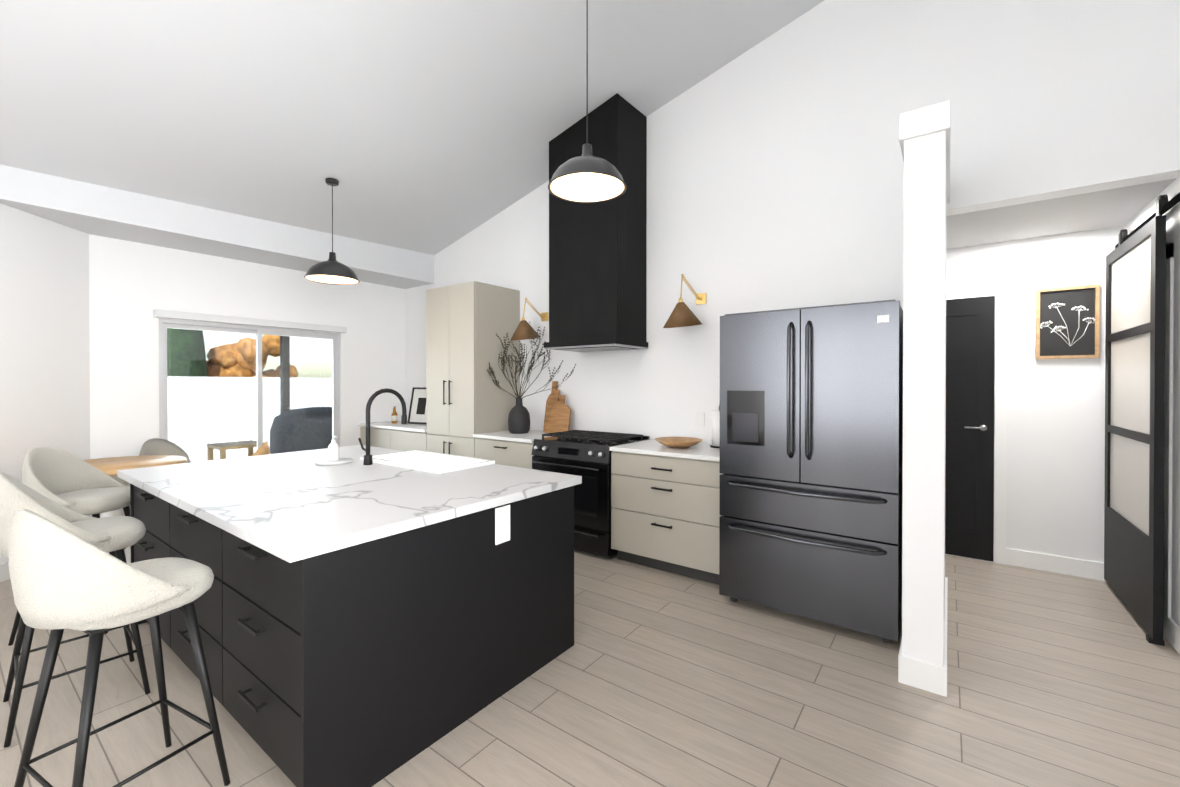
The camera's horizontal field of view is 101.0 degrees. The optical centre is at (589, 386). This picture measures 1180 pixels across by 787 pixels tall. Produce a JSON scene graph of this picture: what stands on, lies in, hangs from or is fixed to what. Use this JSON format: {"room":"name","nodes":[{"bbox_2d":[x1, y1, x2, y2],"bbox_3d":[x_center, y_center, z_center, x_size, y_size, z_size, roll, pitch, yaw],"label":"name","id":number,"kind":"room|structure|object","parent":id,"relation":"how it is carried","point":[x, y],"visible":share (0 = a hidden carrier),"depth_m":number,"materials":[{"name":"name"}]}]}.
{"room":"dining room and kitchen","nodes":[
{"label":"dining room and kitchen","id":0,"kind":"room"},
{"bbox_2d":[0,203,90,563],"bbox_3d":[-4.104,-1.088,2.131,0.150,5.000,4.200,0,0,-9],"label":"wall","id":1,"kind":"structure","parent":0,"point":[44,344],"depth_m":3.80,"materials":[{"name":"white paint"}]},
{"bbox_2d":[0,561,9,582],"bbox_3d":[-4.016,1.347,2.143,2.948,0.130,2.963,0,0,36],"label":"baseboard","id":2,"kind":"structure","parent":1,"relation":"attached to","point":[4,567],"depth_m":3.51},
{"bbox_2d":[0,165,433,288],"bbox_3d":[-4.811,-1.619,3.161,0.800,0.610,8.350,0,0,36],"label":"ceiling beam","id":3,"kind":"structure","parent":0,"point":[94,209],"depth_m":4.39,"materials":[{"name":"white paint"}]},
{"bbox_2d":[89,234,404,516],"bbox_3d":[-3.545,0.033,5.436,0.150,2.720,3.200,0,0,36],"label":"wall","id":4,"kind":"structure","parent":0,"point":[133,286],"depth_m":4.79,"materials":[{"name":"white paint"}]},
{"bbox_2d":[159,319,339,461],"bbox_3d":[-3.617,0.373,5.324,0.090,2.040,1.710,0,0,36],"label":"door","id":5,"kind":"structure","parent":4,"relation":"in","point":[164,324],"depth_m":5.26,"materials":[{"name":"glass"}]},
{"bbox_2d":[153,309,346,332],"bbox_3d":[-3.534,-0.686,5.257,0.074,0.070,1.790,0,0,36],"label":"window blind","id":6,"kind":"object","parent":4,"relation":"attached to","point":[158,313],"visible":1,"depth_m":5.08,"materials":[{"name":"white plastic"}]},
{"bbox_2d":[0,0,823,254],"bbox_3d":[-1.836,-2.391,1.058,6.520,2.036,8.500,0,0,36],"label":"ceiling","id":7,"kind":"structure","parent":0,"point":[432,127],"depth_m":3.48,"materials":[{"name":"white paint"}]},
{"bbox_2d":[304,178,359,284],"bbox_3d":[-2.306,-1.397,4.354,0.444,0.892,0.444,0,0,36],"label":"pendant light","id":8,"kind":"object","parent":7,"relation":"hanging from","point":[332,270],"visible":1,"depth_m":4.32,"materials":[{"name":"black metal"}]},
{"bbox_2d":[548,0,626,202],"bbox_3d":[-0.016,-1.817,2.739,0.444,1.410,0.444,0,0,36],"label":"pendant light","id":9,"kind":"object","parent":7,"relation":"hanging from","point":[586,177],"visible":1,"depth_m":2.81,"materials":[{"name":"black metal"}]},
{"bbox_2d":[0,546,1179,786],"bbox_3d":[-1.965,1.463,1.983,8.400,0.100,9.800,0,0,36],"label":"floor","id":10,"kind":"structure","parent":0,"point":[654,678],"depth_m":2.15,"materials":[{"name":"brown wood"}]},
{"bbox_2d":[8,447,129,645],"bbox_3d":[-3.019,0.883,2.909,0.603,1.053,0.603,0,0,36],"label":"stool","id":11,"kind":"object","parent":10,"relation":"on","point":[70,481],"visible":0.54,"depth_m":2.88,"materials":[{"name":"beige fabric"}]},
{"bbox_2d":[0,472,149,747],"bbox_3d":[-2.328,0.887,2.195,0.515,1.053,0.473,0,0,36],"label":"stool","id":12,"kind":"object","parent":10,"relation":"on","point":[115,536],"visible":0.65,"depth_m":2.16,"materials":[{"name":"beige fabric"}]},
{"bbox_2d":[9,509,229,786],"bbox_3d":[-1.565,0.890,1.631,0.514,1.053,0.499,0,0,36],"label":"stool","id":13,"kind":"object","parent":10,"relation":"on","point":[62,578],"visible":1,"depth_m":1.45,"materials":[{"name":"beige fabric"}]},
{"bbox_2d":[83,455,186,563],"bbox_3d":[-3.729,1.002,3.801,0.900,0.800,0.900,0,0,36],"label":"dining table","id":14,"kind":"object","parent":10,"relation":"on","point":[111,466],"visible":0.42,"depth_m":3.81,"materials":[{"name":"brown wood"}]},
{"bbox_2d":[139,438,190,462],"bbox_3d":[-3.771,0.939,4.453,0.550,0.922,0.550,0,0,36],"label":"dining chair","id":15,"kind":"object","parent":10,"relation":"on","point":[156,446],"visible":0.15,"depth_m":4.53,"materials":[{"name":"beige fabric"}]},
{"bbox_2d":[252,441,269,455],"bbox_3d":[-3.072,0.941,4.187,0.550,0.922,0.550,0,0,36],"label":"dining chair","id":16,"kind":"object","parent":10,"relation":"on","point":[264,449],"visible":0.1,"depth_m":4.19,"materials":[{"name":"brown wood"}]},
{"bbox_2d":[124,456,577,786],"bbox_3d":[-1.388,0.968,2.751,2.236,0.882,1.442,0,0,36],"label":"kitchen island","id":17,"kind":"object","parent":10,"relation":"on","point":[369,616],"depth_m":1.88,"materials":[{"name":"black wood"}]},
{"bbox_2d":[117,450,528,563],"bbox_3d":[-1.513,0.500,2.583,2.290,0.060,1.072,0,0,36],"label":"island countertop","id":18,"kind":"structure","parent":17,"relation":"on","point":[290,507],"depth_m":2.17,"materials":[{"name":"white stone"}]},
{"bbox_2d":[314,435,353,464],"bbox_3d":[-1.627,0.399,3.094,0.224,0.172,0.224,0,0,36],"label":"soap dispenser","id":19,"kind":"object","parent":18,"relation":"on","point":[333,454],"visible":1,"depth_m":3.07,"materials":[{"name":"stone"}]},
{"bbox_2d":[358,425,389,448],"bbox_3d":[-2.436,0.943,6.207,0.689,0.890,0.646,0,0,36],"label":"base cabinet","id":20,"kind":"object","parent":10,"relation":"on","point":[380,438],"depth_m":5.91,"materials":[{"name":"beige wood"}]},
{"bbox_2d":[390,429,425,450],"bbox_3d":[-1.881,0.946,5.798,0.689,0.890,0.646,0,0,36],"label":"base cabinet","id":21,"kind":"object","parent":10,"relation":"on","point":[401,440],"depth_m":5.55,"materials":[{"name":"beige wood"}]},
{"bbox_2d":[362,421,425,432],"bbox_3d":[-2.171,0.485,5.996,1.394,0.030,0.666,0,0,36],"label":"countertop","id":22,"kind":"structure","parent":21,"relation":"on","point":[410,428],"depth_m":5.84,"materials":[{"name":"white stone"}]},
{"bbox_2d":[391,406,397,423],"bbox_3d":[-2.469,0.360,6.149,0.066,0.215,0.064,0,0,36],"label":"bottle","id":23,"kind":"object","parent":22,"relation":"on","point":[394,418],"visible":0.56,"depth_m":6.11,"materials":[{"name":"brown glass"}]},
{"bbox_2d":[407,387,426,423],"bbox_3d":[-2.110,0.241,6.078,0.340,0.454,0.115,0,0,22],"label":"picture","id":24,"kind":"object","parent":22,"relation":"on","point":[417,412],"visible":0.65,"depth_m":6.10},
{"bbox_2d":[426,281,519,457],"bbox_3d":[-1.284,0.168,5.353,0.791,2.450,0.646,0,0,36],"label":"tall cabinet","id":25,"kind":"object","parent":10,"relation":"on","point":[464,320],"depth_m":5.07,"materials":[{"name":"beige wood"}]},
{"bbox_2d":[474,437,533,468],"bbox_3d":[-0.641,0.951,4.884,0.802,0.890,0.646,0,0,36],"label":"base cabinet","id":26,"kind":"object","parent":10,"relation":"on","point":[509,453],"depth_m":4.60,"materials":[{"name":"beige wood"}]},
{"bbox_2d":[474,429,550,444],"bbox_3d":[-0.647,0.491,4.874,0.802,0.030,0.666,0,0,36],"label":"countertop","id":27,"kind":"structure","parent":26,"relation":"on","point":[529,437],"depth_m":4.72,"materials":[{"name":"white stone"}]},
{"bbox_2d":[487,322,575,433],"bbox_3d":[-0.586,-0.081,4.800,0.951,1.113,0.352,0,0,36],"label":"vase","id":28,"kind":"object","parent":27,"relation":"on","point":[519,419],"visible":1,"depth_m":4.87,"materials":[{"name":"black ceramic"}]},
{"bbox_2d":[543,381,570,432],"bbox_3d":[-0.322,0.211,4.931,0.372,0.527,0.160,0,0,36],"label":"cutting boards","id":29,"kind":"object","parent":27,"relation":"on","point":[557,414],"visible":0.96,"depth_m":4.90,"materials":[{"name":"brown wood"}]},
{"bbox_2d":[531,430,649,558],"bbox_3d":[-0.008,0.916,4.358,0.830,0.965,0.723,0,0,36],"label":"range","id":30,"kind":"object","parent":10,"relation":"on","point":[585,455],"visible":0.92,"depth_m":4.01,"materials":[{"name":"metal"}]},
{"bbox_2d":[611,453,722,584],"bbox_3d":[0.744,0.957,3.864,0.958,0.890,0.646,0,0,36],"label":"base cabinet","id":31,"kind":"object","parent":10,"relation":"on","point":[665,515],"depth_m":3.59,"materials":[{"name":"beige wood"}]},
{"bbox_2d":[610,439,719,460],"bbox_3d":[0.730,0.497,3.859,0.940,0.030,0.666,0,0,36],"label":"countertop","id":32,"kind":"structure","parent":31,"relation":"on","point":[700,451],"depth_m":3.72,"materials":[{"name":"white stone"}]},
{"bbox_2d":[655,437,702,447],"bbox_3d":[0.703,0.450,3.862,0.380,0.062,0.380,0,0,36],"label":"bowl","id":33,"kind":"object","parent":32,"relation":"on","point":[679,442],"visible":1,"depth_m":3.81,"materials":[{"name":"brown wood"}]},
{"bbox_2d":[710,406,719,447],"bbox_3d":[1.027,0.317,3.846,0.150,0.329,0.150,0,0,36],"label":"paper towel","id":34,"kind":"object","parent":32,"relation":"on","point":[715,428],"visible":0.56,"depth_m":3.80,"materials":[{"name":"white paper"}]},
{"bbox_2d":[719,300,902,643],"bbox_3d":[1.456,0.470,3.157,0.980,1.872,0.902,0,0,36],"label":"fridge","id":35,"kind":"object","parent":10,"relation":"on","point":[811,463],"visible":0.98,"depth_m":2.80,"materials":[{"name":"metal"}]},
{"bbox_2d":[405,0,1179,447],"bbox_3d":[0.327,-1.103,4.658,7.300,5.000,0.150,0,0,36],"label":"wall","id":36,"kind":"structure","parent":0,"point":[775,170],"depth_m":3.54,"materials":[{"name":"white paint"}]},
{"bbox_2d":[510,298,547,340],"bbox_3d":[-0.640,-0.688,5.034,0.320,0.457,0.395,0,0,36],"label":"sconce","id":37,"kind":"object","parent":36,"relation":"attached to","point":[522,330],"visible":0.9,"depth_m":4.93,"materials":[{"name":"gold metal"}]},
{"bbox_2d":[544,93,647,351],"bbox_3d":[0.053,-1.391,4.428,0.790,2.110,0.538,0,0,36],"label":"range hood","id":38,"kind":"object","parent":36,"relation":"attached to","point":[597,276],"visible":1,"depth_m":4.23,"materials":[{"name":"wood"}]},
{"bbox_2d":[663,274,705,327],"bbox_3d":[0.776,-0.692,3.990,0.320,0.457,0.395,0,0,36],"label":"sconce","id":39,"kind":"object","parent":36,"relation":"attached to","point":[682,314],"visible":1,"depth_m":3.88,"materials":[{"name":"gold metal"}]},
{"bbox_2d":[902,130,945,665],"bbox_3d":[1.887,0.121,2.720,0.160,2.575,1.130,0,0,36],"label":"wall","id":40,"kind":"structure","parent":0,"point":[924,407],"depth_m":2.26,"materials":[{"name":"white paint"}]},
{"bbox_2d":[898,638,911,684],"bbox_3d":[1.555,1.345,2.423,0.014,0.130,0.274,0,0,36],"label":"baseboard","id":41,"kind":"structure","parent":40,"relation":"attached to","point":[903,661],"depth_m":2.31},
{"bbox_2d":[899,100,950,203],"bbox_3d":[1.881,-1.229,2.704,0.196,0.125,1.146,0,0,36],"label":"trim","id":42,"kind":"structure","parent":40,"relation":"on","point":[928,120],"depth_m":2.25,"materials":[{"name":"white paint"}]},
{"bbox_2d":[936,577,947,696],"bbox_3d":[1.998,1.343,2.730,0.014,0.130,1.294,0,0,36],"label":"baseboard","id":43,"kind":"structure","parent":40,"relation":"attached to","point":[941,671],"depth_m":2.23,"materials":[{"name":"white wood"}]},
{"bbox_2d":[946,226,1123,562],"bbox_3d":[3.082,-0.099,4.062,2.150,3.000,0.150,0,0,36],"label":"wall","id":44,"kind":"structure","parent":0,"point":[1055,455],"depth_m":3.67,"materials":[{"name":"white paint"}]},
{"bbox_2d":[945,285,1007,564],"bbox_3d":[2.870,0.303,4.081,0.960,2.195,0.073,0,0,36],"label":"hall door","id":45,"kind":"structure","parent":44,"relation":"in","point":[976,477],"depth_m":3.92,"materials":[{"name":"wood"}]},
{"bbox_2d":[946,546,1105,580],"bbox_3d":[3.371,1.338,3.754,1.010,0.130,0.017,0,0,36],"label":"baseboard","id":46,"kind":"structure","parent":44,"relation":"attached to","point":[1088,569],"depth_m":3.66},
{"bbox_2d":[1035,284,1099,358],"bbox_3d":[3.539,-0.472,3.610,0.340,0.530,0.030,0,0,36],"label":"framed picture","id":47,"kind":"object","parent":44,"relation":"attached to","point":[1067,322],"visible":0.98,"depth_m":3.61,"materials":[{"name":"black paper"}]},
{"bbox_2d":[946,178,1176,248],"bbox_3d":[2.785,-1.197,3.653,2.150,0.120,1.150,0,0,36],"label":"ceiling","id":48,"kind":"structure","parent":0,"point":[1112,208],"depth_m":3.27,"materials":[{"name":"white paint"}]},
{"bbox_2d":[1124,176,1179,626],"bbox_3d":[1.114,-1.074,-0.300,0.150,5.000,9.800,0,0,36],"label":"wall","id":49,"kind":"structure","parent":0,"point":[1171,191],"depth_m":2.65,"materials":[{"name":"white paint"}]},
{"bbox_2d":[1104,192,1179,645],"bbox_3d":[2.844,0.174,2.270,0.104,2.475,2.980,0,0,36],"label":"barn door","id":50,"kind":"structure","parent":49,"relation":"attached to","point":[1134,417],"depth_m":2.91,"materials":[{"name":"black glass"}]},
{"bbox_2d":[1163,243,1173,634],"bbox_3d":[3.472,0.307,3.044,0.012,2.200,0.890,0,0,36],"label":"trim","id":51,"kind":"structure","parent":49,"relation":"attached to","point":[1168,425],"depth_m":2.69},
{"bbox_2d":[1164,613,1179,653],"bbox_3d":[0.692,1.363,-0.721,0.014,0.130,8.600,0,0,36],"label":"baseboard","id":52,"kind":"structure","parent":49,"relation":"attached to","point":[1171,629],"depth_m":2.63,"materials":[{"name":"white wood"}]},
{"label":"outside","id":53,"kind":"structure","parent":0,"visible":0},
{"bbox_3d":[-17.186,1.404,15.557,33.790,0.100,45.000,0,0,36],"label":"patio","id":54,"kind":"object","parent":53,"visible":0},
{"bbox_2d":[167,328,297,377],"bbox_3d":[-11.385,-3.124,11.828,4.523,9.000,6.819,0,0,36],"label":"trees","id":55,"kind":"object","parent":54,"relation":"on","point":[247,369],"depth_m":12.21,"materials":[{"name":"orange plant"}]},
{"bbox_2d":[207,440,264,460],"bbox_3d":[-4.502,1.068,6.209,0.500,0.680,0.500,0,0,36],"label":"side table","id":56,"kind":"object","parent":54,"relation":"on","point":[210,455],"depth_m":6.12,"materials":[{"name":"brown wood"}]},
{"bbox_2d":[167,376,331,461],"bbox_3d":[-6.968,0.606,9.266,0.100,1.570,37.000,0,0,36],"label":"fence","id":57,"kind":"object","parent":54,"relation":"on","point":[267,397],"depth_m":9.25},
{"bbox_2d":[280,336,289,413],"bbox_3d":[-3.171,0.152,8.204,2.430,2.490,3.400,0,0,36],"label":"post","id":58,"kind":"object","parent":54,"relation":"on","point":[284,353],"depth_m":7.76,"materials":[{"name":"black metal"}]},
{"bbox_2d":[270,407,331,453],"bbox_3d":[-4.203,0.861,7.541,0.720,1.080,1.240,0,0,36],"label":"patio chair","id":59,"kind":"object","parent":54,"relation":"on","point":[292,423],"depth_m":7.09,"materials":[{"name":"grey fabric"}]}
]}

